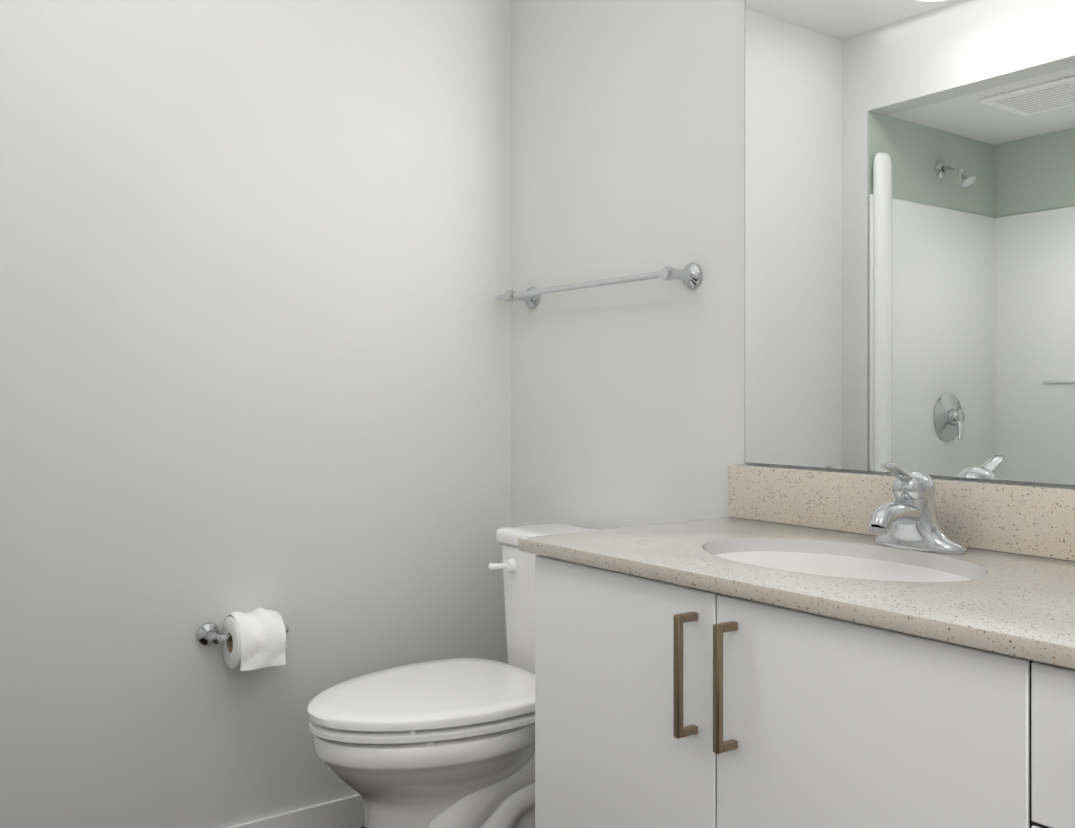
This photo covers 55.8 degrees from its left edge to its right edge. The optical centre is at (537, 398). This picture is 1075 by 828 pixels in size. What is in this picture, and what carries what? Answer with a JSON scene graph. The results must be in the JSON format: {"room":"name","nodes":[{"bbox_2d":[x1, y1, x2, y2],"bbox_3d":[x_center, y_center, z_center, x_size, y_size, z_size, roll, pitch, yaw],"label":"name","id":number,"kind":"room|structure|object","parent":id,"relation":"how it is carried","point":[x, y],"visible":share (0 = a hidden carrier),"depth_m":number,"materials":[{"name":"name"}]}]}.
{"room":"bathroom","nodes":[
{"label":"bathroom","id":0,"kind":"room"},
{"bbox_2d":[0,0,510,827],"bbox_3d":[-1.014,-0.101,2.001,2.250,2.200,0.120,0,0,-36],"label":"wall","id":1,"kind":"structure","parent":0,"point":[254,312],"depth_m":2.19,"materials":[{"name":"paint"}]},
{"bbox_2d":[196,607,288,670],"bbox_3d":[-0.613,0.508,2.148,0.184,0.119,0.114,0,0,-36],"label":"toilet paper holder","id":2,"kind":"object","parent":1,"relation":"attached to","point":[254,639],"visible":1,"depth_m":2.12,"materials":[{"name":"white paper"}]},
{"bbox_2d":[225,794,364,827],"bbox_3d":[-0.616,0.960,2.198,1.374,0.078,0.030,0,0,-36],"label":"baseboard","id":3,"kind":"structure","parent":1,"relation":"attached to","point":[347,812],"depth_m":2.27,"materials":[{"name":"white wood"}]},
{"bbox_2d":[511,0,1074,528],"bbox_3d":[0.833,-0.100,1.478,0.120,2.200,3.140,0,0,-36],"label":"wall","id":4,"kind":"structure","parent":0,"point":[627,158],"depth_m":2.25,"materials":[{"name":"paint"}]},
{"bbox_2d":[495,263,701,307],"bbox_3d":[0.111,-0.251,2.297,0.082,0.054,0.649,0,0,-36],"label":"rail","id":5,"kind":"object","parent":4,"relation":"attached to","point":[689,275],"visible":1,"depth_m":2.16,"materials":[{"name":"silver metal"}]},
{"bbox_2d":[745,0,1074,485],"bbox_3d":[0.741,-0.447,1.497,0.005,1.146,1.149,0,0,-36],"label":"mirror","id":6,"kind":"object","parent":4,"relation":"attached to","point":[909,235],"visible":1,"depth_m":1.66,"materials":[{"name":"clear glass"}]},
{"bbox_3d":[-0.124,1.031,0.782,2.490,0.060,3.140,0,0,-36],"label":"floor","id":7,"kind":"structure","parent":0,"visible":0},
{"bbox_2d":[307,522,602,827],"bbox_3d":[-0.128,0.651,2.066,0.708,0.714,0.383,0,0,-36],"label":"toilet","id":8,"kind":"object","parent":7,"relation":"on","point":[446,743],"visible":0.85,"depth_m":1.91,"materials":[{"name":"white ceramic"}]},
{"bbox_2d":[518,464,1074,827],"bbox_3d":[0.519,0.565,1.347,0.539,0.870,1.192,0,0,-36],"label":"bathroom vanity","id":9,"kind":"object","parent":7,"relation":"on","point":[779,647],"visible":1,"depth_m":1.32,"materials":[{"name":"white wood"}]},
{"bbox_2d":[869,462,966,553],"bbox_3d":[0.557,0.164,1.547,0.145,0.135,0.158,0,0,-36],"label":"faucet","id":10,"kind":"object","parent":9,"relation":"on","point":[907,518],"visible":1,"depth_m":1.54,"materials":[{"name":"silver metal"}]}
]}

